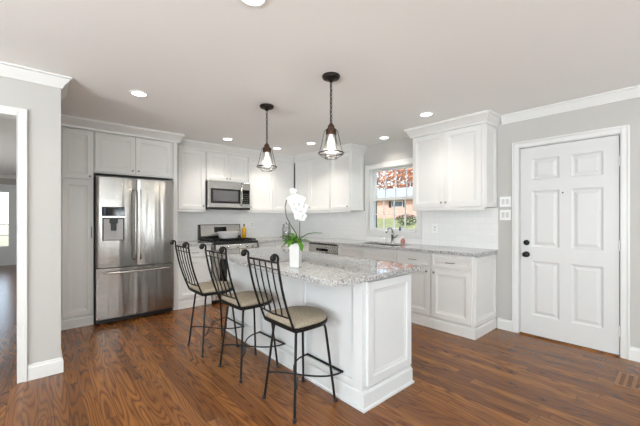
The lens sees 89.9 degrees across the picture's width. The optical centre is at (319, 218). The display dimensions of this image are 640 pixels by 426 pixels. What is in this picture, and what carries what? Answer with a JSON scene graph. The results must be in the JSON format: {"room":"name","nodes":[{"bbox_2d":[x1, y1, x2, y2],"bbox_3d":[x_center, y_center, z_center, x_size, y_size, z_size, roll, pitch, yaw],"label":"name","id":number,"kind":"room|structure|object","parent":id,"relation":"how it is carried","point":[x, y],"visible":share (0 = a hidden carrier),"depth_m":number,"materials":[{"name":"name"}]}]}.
{"room":"kitchen","nodes":[
{"label":"kitchen","id":0,"kind":"room"},
{"bbox_2d":[0,178,16,188],"bbox_3d":[-9.039,0.059,9.102,6.000,2.575,0.150,0,0,-41],"label":"wall","id":1,"kind":"structure","parent":0,"point":[8,181],"depth_m":9.14,"materials":[{"name":"paint"}]},
{"bbox_2d":[0,188,14,265],"bbox_3d":[-9.191,0.247,8.935,0.990,2.200,0.040,0,0,-41],"label":"door","id":2,"kind":"structure","parent":1,"relation":"in","point":[7,253],"depth_m":9.19,"materials":[{"name":"paint"}]},
{"bbox_2d":[0,174,15,178],"bbox_3d":[-9.780,-1.181,8.302,3.830,0.095,0.072,0,0,-41],"label":"trim","id":3,"kind":"structure","parent":1,"relation":"attached to","point":[1,175],"depth_m":9.11,"materials":[{"name":"paint"}]},
{"bbox_2d":[0,184,16,264],"bbox_3d":[-9.151,0.197,8.889,1.190,2.305,0.028,0,0,-41],"label":"trim","id":4,"kind":"structure","parent":1,"relation":"attached to","point":[1,185],"depth_m":9.22,"materials":[{"name":"paint"}]},
{"bbox_2d":[0,76,60,379],"bbox_3d":[-3.776,0.059,1.552,3.920,2.575,0.120,0,0,-41],"label":"wall","id":5,"kind":"structure","parent":0,"point":[42,103],"depth_m":2.72,"materials":[{"name":"paint"}]},
{"bbox_2d":[0,114,15,118],"bbox_3d":[-2.975,0.249,2.257,1.255,2.195,0.120,0,0,-41],"label":"trim","id":6,"kind":"structure","parent":5,"relation":"attached to","point":[1,115],"depth_m":2.63,"materials":[{"name":"paint"}]},
{"bbox_2d":[0,105,26,383],"bbox_3d":[-2.933,0.226,2.199,1.364,2.247,0.028,0,0,-41],"label":"trim","id":7,"kind":"structure","parent":5,"relation":"attached to","point":[20,113],"depth_m":2.62,"materials":[{"name":"paint"}]},
{"bbox_2d":[0,61,71,99],"bbox_3d":[-3.827,-1.181,1.665,3.992,0.095,0.502,0,0,-41],"label":"trim","id":8,"kind":"structure","parent":5,"relation":"attached to","point":[9,70],"depth_m":2.67,"materials":[{"name":"paint"}]},
{"bbox_2d":[61,114,366,163],"bbox_3d":[-1.256,-1.165,4.745,4.078,0.125,1.614,0,0,-41],"label":"trim","id":9,"kind":"structure","parent":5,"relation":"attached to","point":[66,120],"depth_m":4.98,"materials":[{"name":"paint"}]},
{"bbox_2d":[0,0,639,174],"bbox_3d":[-2.721,-1.288,3.441,8.300,0.120,17.000,0,0,-41],"label":"ceiling","id":10,"kind":"structure","parent":0,"point":[206,68],"depth_m":2.50,"materials":[{"name":"paint"}]},
{"bbox_2d":[129,90,148,96],"bbox_3d":[-1.784,-1.224,3.157,0.170,0.008,0.170,0,0,-41],"label":"recessed light","id":11,"kind":"object","parent":10,"relation":"in","point":[137,93],"visible":1,"depth_m":3.15,"materials":[{"name":"white plastic"}]},
{"bbox_2d":[239,0,267,7],"bbox_3d":[-0.373,-1.224,1.777,0.170,0.008,0.170,0,0,-41],"label":"recessed light","id":12,"kind":"object","parent":10,"relation":"in","point":[250,3],"visible":1,"depth_m":1.82,"materials":[{"name":"white"}]},
{"bbox_2d":[256,103,276,171],"bbox_3d":[-0.581,-0.869,3.499,0.224,0.717,0.224,0,0,26],"label":"pendant lamp","id":13,"kind":"object","parent":10,"relation":"hanging from","point":[265,106],"visible":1,"depth_m":3.48,"materials":[{"name":"brown metal"}]},
{"bbox_2d":[263,143,270,152],"bbox_3d":[-0.581,-0.767,3.499,0.092,0.102,0.092,0,0,26],"label":"socket","id":14,"kind":"object","parent":13,"relation":"attached to","point":[266,149],"depth_m":3.47,"materials":[{"name":"brown metal"}]},
{"bbox_2d":[318,72,343,159],"bbox_3d":[0.095,-0.869,2.762,0.224,0.717,0.224,0,0,-41],"label":"pendant lamp","id":15,"kind":"object","parent":10,"relation":"hanging from","point":[330,77],"visible":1,"depth_m":2.74,"materials":[{"name":"brown metal"}]},
{"bbox_2d":[326,123,335,135],"bbox_3d":[0.095,-0.767,2.762,0.092,0.102,0.092,0,0,-41],"label":"socket","id":16,"kind":"object","parent":15,"relation":"attached to","point":[330,131],"depth_m":2.73,"materials":[{"name":"brown metal"}]},
{"bbox_2d":[419,112,433,116],"bbox_3d":[1.255,-1.224,3.783,0.170,0.008,0.170,0,0,-41],"label":"recessed light","id":17,"kind":"object","parent":10,"relation":"in","point":[424,114],"visible":1,"depth_m":3.78,"materials":[{"name":"white"}]},
{"bbox_2d":[0,265,639,425],"bbox_3d":[-2.721,1.397,3.441,8.300,0.100,17.000,0,0,-41],"label":"floor","id":18,"kind":"structure","parent":0,"point":[137,371],"depth_m":2.58,"materials":[{"name":"brown wood"}]},
{"bbox_2d":[61,126,93,329],"bbox_3d":[-3.185,0.117,4.135,0.377,2.460,0.622,0,0,-41],"label":"pantry cabinet","id":19,"kind":"object","parent":18,"relation":"on","point":[77,145],"visible":0.96,"depth_m":3.95,"materials":[{"name":"paint"}]},
{"bbox_2d":[94,175,173,323],"bbox_3d":[-2.631,0.405,4.506,0.914,1.885,0.775,0,0,-41],"label":"refrigerator","id":20,"kind":"object","parent":18,"relation":"on","point":[134,217],"visible":0.98,"depth_m":4.22,"materials":[{"name":"silver metal"}]},
{"bbox_2d":[168,143,176,309],"bbox_3d":[-2.319,0.117,4.925,0.053,2.460,0.598,0,0,-41],"label":"panel","id":21,"kind":"object","parent":18,"relation":"on","point":[174,179],"visible":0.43,"depth_m":4.70,"materials":[{"name":"paint"}]},
{"bbox_2d":[177,245,211,309],"bbox_3d":[-2.089,0.886,5.093,0.511,0.922,0.652,0,0,-41],"label":"base cabinet","id":22,"kind":"object","parent":18,"relation":"on","point":[185,297],"visible":0.6,"depth_m":4.86,"materials":[{"name":"paint"}]},
{"bbox_2d":[177,241,211,246],"bbox_3d":[-2.090,0.406,5.092,0.510,0.038,0.635,0,0,-41],"label":"countertop","id":23,"kind":"structure","parent":22,"relation":"on","point":[192,243],"depth_m":4.98,"materials":[{"name":"grey stone"}]},
{"bbox_2d":[170,240,241,356],"bbox_3d":[-1.173,0.784,3.338,0.630,1.125,0.430,0,0,-41],"label":"bar stool","id":24,"kind":"object","parent":18,"relation":"on","point":[205,289],"visible":0.84,"depth_m":3.27,"materials":[{"name":"black metal"}]},
{"bbox_2d":[198,224,258,303],"bbox_3d":[-1.558,0.730,5.470,0.776,1.235,0.771,0,0,-41],"label":"gas range","id":25,"kind":"object","parent":18,"relation":"on","point":[206,233],"visible":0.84,"depth_m":5.31,"materials":[{"name":"silver metal"}]},
{"bbox_2d":[216,231,239,238],"bbox_3d":[-1.581,0.289,5.536,0.424,0.115,0.250,0,0,-41],"label":"casserole dish","id":26,"kind":"object","parent":25,"relation":"on","point":[222,234],"visible":0.99,"depth_m":5.43,"materials":[{"name":"white ceramic"}]},
{"bbox_2d":[200,240,257,244],"bbox_3d":[-1.553,0.400,5.465,0.776,0.042,0.605,0,0,-41],"label":"cooktop","id":27,"kind":"object","parent":25,"relation":"in","point":[214,242],"depth_m":5.23,"materials":[{"name":"metal"}]},
{"bbox_2d":[242,224,245,237],"bbox_3d":[-1.340,0.224,5.655,0.080,0.245,0.080,0,0,-41],"label":"oil bottle","id":28,"kind":"object","parent":25,"relation":"on","point":[243,228],"visible":1,"depth_m":5.62,"materials":[{"name":"yellow glass"}]},
{"bbox_2d":[199,244,284,382],"bbox_3d":[-0.688,0.784,2.856,0.630,1.125,0.430,0,0,-43],"label":"bar stool","id":29,"kind":"object","parent":18,"relation":"on","point":[244,300],"visible":0.94,"depth_m":2.78,"materials":[{"name":"black metal"}]},
{"bbox_2d":[257,242,273,247],"bbox_3d":[-1.161,0.886,5.911,0.389,0.922,0.652,0,0,-41],"label":"base cabinet","id":30,"kind":"object","parent":18,"relation":"on","point":[261,244],"visible":0.12,"depth_m":5.70,"materials":[{"name":"paint"}]},
{"bbox_2d":[274,241,288,248],"bbox_3d":[-0.872,0.886,6.165,0.378,0.922,0.652,0,0,-41],"label":"base cabinet","id":31,"kind":"object","parent":18,"relation":"on","point":[278,244],"visible":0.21,"depth_m":5.92,"materials":[{"name":"paint"}]},
{"bbox_2d":[241,249,343,423],"bbox_3d":[-0.198,0.784,2.337,0.630,1.125,0.430,0,0,-41],"label":"bar stool","id":32,"kind":"object","parent":18,"relation":"on","point":[295,319],"visible":1,"depth_m":2.27,"materials":[{"name":"metal"}]},
{"bbox_2d":[302,242,309,251],"bbox_3d":[-0.145,0.886,6.074,0.652,0.922,0.507,0,0,-41],"label":"base cabinet","id":33,"kind":"object","parent":18,"relation":"on","point":[305,244],"visible":0.08,"depth_m":5.76,"materials":[{"name":"paint"}]},
{"bbox_2d":[226,259,413,412],"bbox_3d":[-0.178,0.885,3.228,0.625,0.923,2.164,0,0,-41],"label":"kitchen island","id":34,"kind":"object","parent":18,"relation":"on","point":[368,325],"visible":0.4,"depth_m":2.48,"materials":[{"name":"paint"}]},
{"bbox_2d":[224,247,421,286],"bbox_3d":[-0.278,0.406,3.120,0.987,0.038,2.250,0,0,-41],"label":"island countertop","id":35,"kind":"structure","parent":34,"relation":"on","point":[320,268],"depth_m":2.56,"materials":[{"name":"stone"}]},
{"bbox_2d":[281,188,316,267],"bbox_3d":[-0.157,0.073,2.505,0.330,0.627,0.157,0,0,14],"label":"potted orchid","id":36,"kind":"object","parent":35,"relation":"on","point":[295,245],"visible":1,"depth_m":2.51,"materials":[{"name":"white plant"}]},
{"bbox_2d":[309,242,337,254],"bbox_3d":[0.264,0.889,5.614,0.608,0.915,0.709,0,0,-41],"label":"dishwasher","id":37,"kind":"object","parent":18,"relation":"on","point":[332,249],"visible":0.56,"depth_m":5.39,"materials":[{"name":"silver metal"}]},
{"bbox_2d":[338,245,396,262],"bbox_3d":[0.875,0.886,4.919,0.646,0.922,1.126,0,0,-41],"label":"base cabinet","id":38,"kind":"object","parent":18,"relation":"on","point":[389,255],"visible":0.23,"depth_m":4.67,"materials":[{"name":"paint"}]},
{"bbox_2d":[256,236,497,256],"bbox_3d":[0.334,0.406,4.971,1.379,0.038,4.020,0,0,-41],"label":"countertop","id":39,"kind":"structure","parent":38,"relation":"on","point":[461,251],"depth_m":4.37,"materials":[{"name":"grey stone"}]},
{"bbox_2d":[282,222,290,237],"bbox_3d":[-0.661,0.231,6.307,0.162,0.312,0.162,0,0,-41],"label":"glass canister","id":40,"kind":"object","parent":39,"relation":"on","point":[285,224],"visible":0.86,"depth_m":6.26,"materials":[{"name":"glass"}]},
{"bbox_2d":[365,243,403,245],"bbox_3d":[0.956,0.506,4.819,0.372,0.202,0.742,0,0,-41],"label":"sink","id":41,"kind":"object","parent":39,"relation":"in","point":[365,243],"visible":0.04,"depth_m":5.02,"materials":[{"name":"silver metal"}]},
{"bbox_2d":[385,227,397,242],"bbox_3d":[1.100,0.262,4.917,0.203,0.249,0.134,0,0,-41],"label":"kitchen faucet","id":42,"kind":"object","parent":39,"relation":"on","point":[388,228],"visible":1,"depth_m":4.97,"materials":[{"name":"metal"}]},
{"bbox_2d":[397,250,431,327],"bbox_3d":[1.411,0.886,4.307,0.652,0.922,0.495,0,0,-41],"label":"base cabinet","id":43,"kind":"object","parent":18,"relation":"on","point":[421,281],"visible":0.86,"depth_m":4.04,"materials":[{"name":"paint"}]},
{"bbox_2d":[431,253,495,339],"bbox_3d":[1.752,0.886,3.920,0.652,0.922,0.531,0,0,-41],"label":"base cabinet","id":44,"kind":"object","parent":18,"relation":"on","point":[463,287],"visible":0.99,"depth_m":3.72,"materials":[{"name":"paint"}]},
{"bbox_2d":[474,317,495,339],"bbox_3d":[1.936,1.285,3.741,0.608,0.124,0.012,0,0,-41],"label":"trim","id":45,"kind":"structure","parent":44,"relation":"attached to","point":[483,329],"depth_m":3.71,"materials":[{"name":"paint"}]},
{"bbox_2d":[614,372,637,389],"bbox_3d":[2.536,1.344,2.653,0.310,0.006,0.120,0,0,-41],"label":"floor vent","id":46,"kind":"object","parent":18,"relation":"in","point":[625,380],"visible":1,"depth_m":2.65,"materials":[{"name":"brown wood"}]},
{"bbox_2d":[364,97,639,347],"bbox_3d":[2.667,0.059,3.488,0.150,2.575,9.650,0,0,-41],"label":"wall","id":47,"kind":"structure","parent":0,"point":[625,112],"depth_m":3.55,"materials":[{"name":"paint"}]},
{"bbox_2d":[295,156,330,212],"bbox_3d":[-0.045,-0.607,6.168,0.376,1.013,1.037,0,0,-41],"label":"upper cabinet","id":48,"kind":"object","parent":47,"relation":"attached to","point":[312,177],"visible":0.64,"depth_m":5.99,"materials":[{"name":"paint"}]},
{"bbox_2d":[330,152,363,211],"bbox_3d":[0.461,-0.607,5.594,0.376,1.013,0.491,0,0,-41],"label":"upper cabinet","id":49,"kind":"object","parent":47,"relation":"attached to","point":[347,171],"visible":0.99,"depth_m":5.45,"materials":[{"name":"paint"}]},
{"bbox_2d":[369,163,415,232],"bbox_3d":[1.190,-0.303,5.145,0.182,1.043,0.910,0,0,-41],"label":"window","id":50,"kind":"structure","parent":47,"relation":"in","point":[373,172],"depth_m":5.29,"materials":[{"name":"paint"}]},
{"bbox_2d":[365,158,421,237],"bbox_3d":[1.136,-0.303,5.097,0.028,1.205,1.070,0,0,-41],"label":"trim","id":51,"kind":"structure","parent":47,"relation":"attached to","point":[418,234],"depth_m":5.21,"materials":[{"name":"paint"}]},
{"bbox_2d":[298,208,497,249],"bbox_3d":[0.853,0.148,5.428,0.008,0.550,4.020,0,0,-41],"label":"tile backsplash","id":52,"kind":"structure","parent":47,"relation":"attached to","point":[456,228],"depth_m":4.54,"materials":[{"name":"white tile"}]},
{"bbox_2d":[432,224,437,232],"bbox_3d":[1.626,0.147,4.537,0.009,0.125,0.080,0,0,-41],"label":"wall outlet","id":53,"kind":"object","parent":52,"relation":"attached to","point":[434,226],"visible":1,"depth_m":4.53,"materials":[{"name":"white plastic"}]},
{"bbox_2d":[412,123,496,210],"bbox_3d":[1.713,-0.607,4.172,0.376,1.013,0.971,0,0,-41],"label":"upper cabinet","id":54,"kind":"object","parent":47,"relation":"attached to","point":[456,169],"visible":1,"depth_m":3.96,"materials":[{"name":"paint"}]},
{"bbox_2d":[404,109,500,138],"bbox_3d":[1.696,-1.165,4.168,0.410,0.125,1.115,0,0,-41],"label":"trim","id":55,"kind":"structure","parent":54,"relation":"attached to","point":[488,116],"depth_m":3.92,"materials":[{"name":"paint"}]},
{"bbox_2d":[498,318,511,331],"bbox_3d":[2.229,1.282,3.860,0.016,0.130,0.162,0,0,-41],"label":"baseboard","id":56,"kind":"structure","parent":47,"relation":"attached to","point":[504,324],"depth_m":3.86,"materials":[{"name":"paint"}]},
{"bbox_2d":[500,196,510,206],"bbox_3d":[2.232,-0.198,3.861,0.010,0.125,0.125,0,0,-41],"label":"light switch","id":57,"kind":"object","parent":47,"relation":"attached to","point":[505,201],"visible":1,"depth_m":3.86,"materials":[{"name":"white plastic"}]},
{"bbox_2d":[500,210,510,219],"bbox_3d":[2.232,-0.038,3.861,0.010,0.125,0.125,0,0,-41],"label":"light switch","id":58,"kind":"object","parent":47,"relation":"attached to","point":[504,214],"visible":1,"depth_m":3.86,"materials":[{"name":"white plastic"}]},
{"bbox_2d":[519,332,619,356],"bbox_3d":[2.673,1.340,3.473,0.162,0.014,0.858,0,0,-41],"label":"threshold","id":59,"kind":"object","parent":47,"relation":"attached to","point":[540,337],"depth_m":3.38,"materials":[{"name":"brown wood"}]},
{"bbox_2d":[520,135,620,354],"bbox_3d":[2.615,0.261,3.415,0.116,2.137,0.861,0,0,-41],"label":"door","id":60,"kind":"structure","parent":47,"relation":"in","point":[570,243],"depth_m":3.39,"materials":[{"name":"paint"}]},
{"bbox_2d":[501,85,639,124],"bbox_3d":[3.980,-1.181,1.829,0.072,0.095,5.425,0,0,-41],"label":"trim","id":61,"kind":"structure","parent":47,"relation":"attached to","point":[632,92],"depth_m":3.33,"materials":[{"name":"paint"}]},
{"bbox_2d":[512,124,629,359],"bbox_3d":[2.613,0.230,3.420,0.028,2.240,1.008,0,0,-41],"label":"trim","id":62,"kind":"structure","parent":47,"relation":"attached to","point":[624,130],"depth_m":3.18,"materials":[{"name":"paint"}]},
{"bbox_2d":[630,346,639,361],"bbox_3d":[4.370,1.282,1.429,0.016,0.130,4.310,0,0,-41],"label":"baseboard","id":63,"kind":"structure","parent":47,"relation":"attached to","point":[634,351],"depth_m":3.02,"materials":[{"name":"paint"}]},
{"bbox_3d":[-2.059,0.059,5.655,4.080,2.575,0.150,0,0,-41],"label":"wall","id":64,"kind":"structure","parent":0,"visible":0},
{"bbox_2d":[94,131,172,179],"bbox_3d":[-2.686,-0.846,4.578,0.954,0.535,0.616,0,0,-41],"label":"upper cabinet","id":65,"kind":"object","parent":64,"relation":"attached to","point":[115,155],"visible":0.99,"depth_m":4.34,"materials":[{"name":"paint"}]},
{"bbox_2d":[177,147,205,211],"bbox_3d":[-2.174,-0.607,5.203,0.529,1.013,0.376,0,0,-41],"label":"upper cabinet","id":66,"kind":"object","parent":64,"relation":"attached to","point":[191,163],"visible":0.85,"depth_m":5.11,"materials":[{"name":"paint"}]},
{"bbox_2d":[206,151,247,182],"bbox_3d":[-1.686,-0.869,5.632,0.767,0.488,0.376,0,0,-41],"label":"upper cabinet","id":67,"kind":"object","parent":64,"relation":"attached to","point":[219,166],"visible":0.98,"depth_m":5.49,"materials":[{"name":"paint"}]},
{"bbox_2d":[206,180,249,209],"bbox_3d":[-1.650,-0.380,5.592,0.764,0.472,0.466,0,0,-41],"label":"microwave","id":68,"kind":"object","parent":67,"relation":"attached to","point":[220,195],"visible":0.97,"depth_m":5.43,"materials":[{"name":"silver metal"}]},
{"bbox_2d":[177,210,297,241],"bbox_3d":[-1.484,0.138,6.055,2.689,0.571,0.008,0,0,-41],"label":"tile backsplash","id":69,"kind":"structure","parent":64,"relation":"attached to","point":[265,224],"depth_m":6.04,"materials":[{"name":"white tile"}]},
{"bbox_2d":[239,157,293,212],"bbox_3d":[-1.007,-0.607,6.230,1.038,1.013,0.376,0,0,-41],"label":"upper cabinet","id":70,"kind":"object","parent":64,"relation":"attached to","point":[269,191],"visible":0.62,"depth_m":6.08,"materials":[{"name":"paint"}]},
{"bbox_3d":[-3.037,0.059,3.588,0.120,2.575,1.960,0,0,-41],"label":"wall","id":71,"kind":"structure","parent":0,"visible":0},
{"bbox_2d":[28,350,62,380],"bbox_3d":[-2.764,1.282,3.218,0.232,0.130,1.316,0,0,-41],"label":"baseboard","id":72,"kind":"structure","parent":71,"relation":"attached to","point":[53,366],"depth_m":2.72,"materials":[{"name":"paint"}]},
{"label":"outside","id":73,"kind":"structure","parent":0,"visible":0},
{"bbox_2d":[377,218,415,228],"bbox_3d":[8.931,0.089,41.883,59.700,3.484,100.000,0,0,-41],"label":"lawn","id":74,"kind":"structure","parent":73,"point":[388,222],"depth_m":27.88,"materials":[{"name":"green plant"}]},
{"bbox_2d":[376,173,379,227],"bbox_3d":[1.985,-1.267,11.542,2.206,5.202,2.200,0,0,-41],"label":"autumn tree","id":75,"kind":"object","parent":74,"relation":"on","point":[379,173],"visible":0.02,"depth_m":11.55,"materials":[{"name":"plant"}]},
{"bbox_2d":[377,172,384,189],"bbox_3d":[7.603,-5.822,61.429,8.189,10.312,11.358,0,0,-41],"label":"autumn tree","id":76,"kind":"object","parent":74,"relation":"on","point":[381,173],"visible":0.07,"depth_m":58.76,"materials":[{"name":"red plant"}]},
{"bbox_2d":[377,187,415,217],"bbox_3d":[11.723,-1.886,43.009,9.220,4.534,25.000,0,0,-41],"label":"brick house","id":77,"kind":"structure","parent":74,"relation":"on","point":[401,192],"depth_m":40.46,"materials":[{"name":"brick"}]},
{"bbox_2d":[381,168,412,188],"bbox_3d":[15.181,-5.385,52.755,8.521,9.440,11.812,0,0,-41],"label":"autumn tree","id":78,"kind":"object","parent":74,"relation":"on","point":[401,173],"visible":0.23,"depth_m":52.16,"materials":[{"name":"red plant"}]},
{"bbox_2d":[395,214,415,224],"bbox_3d":[6.958,0.131,25.730,1.869,1.012,1.847,0,0,-41],"label":"shrub","id":79,"kind":"object","parent":74,"relation":"on","point":[403,215],"visible":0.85,"depth_m":25.56,"materials":[{"name":"green plant"}]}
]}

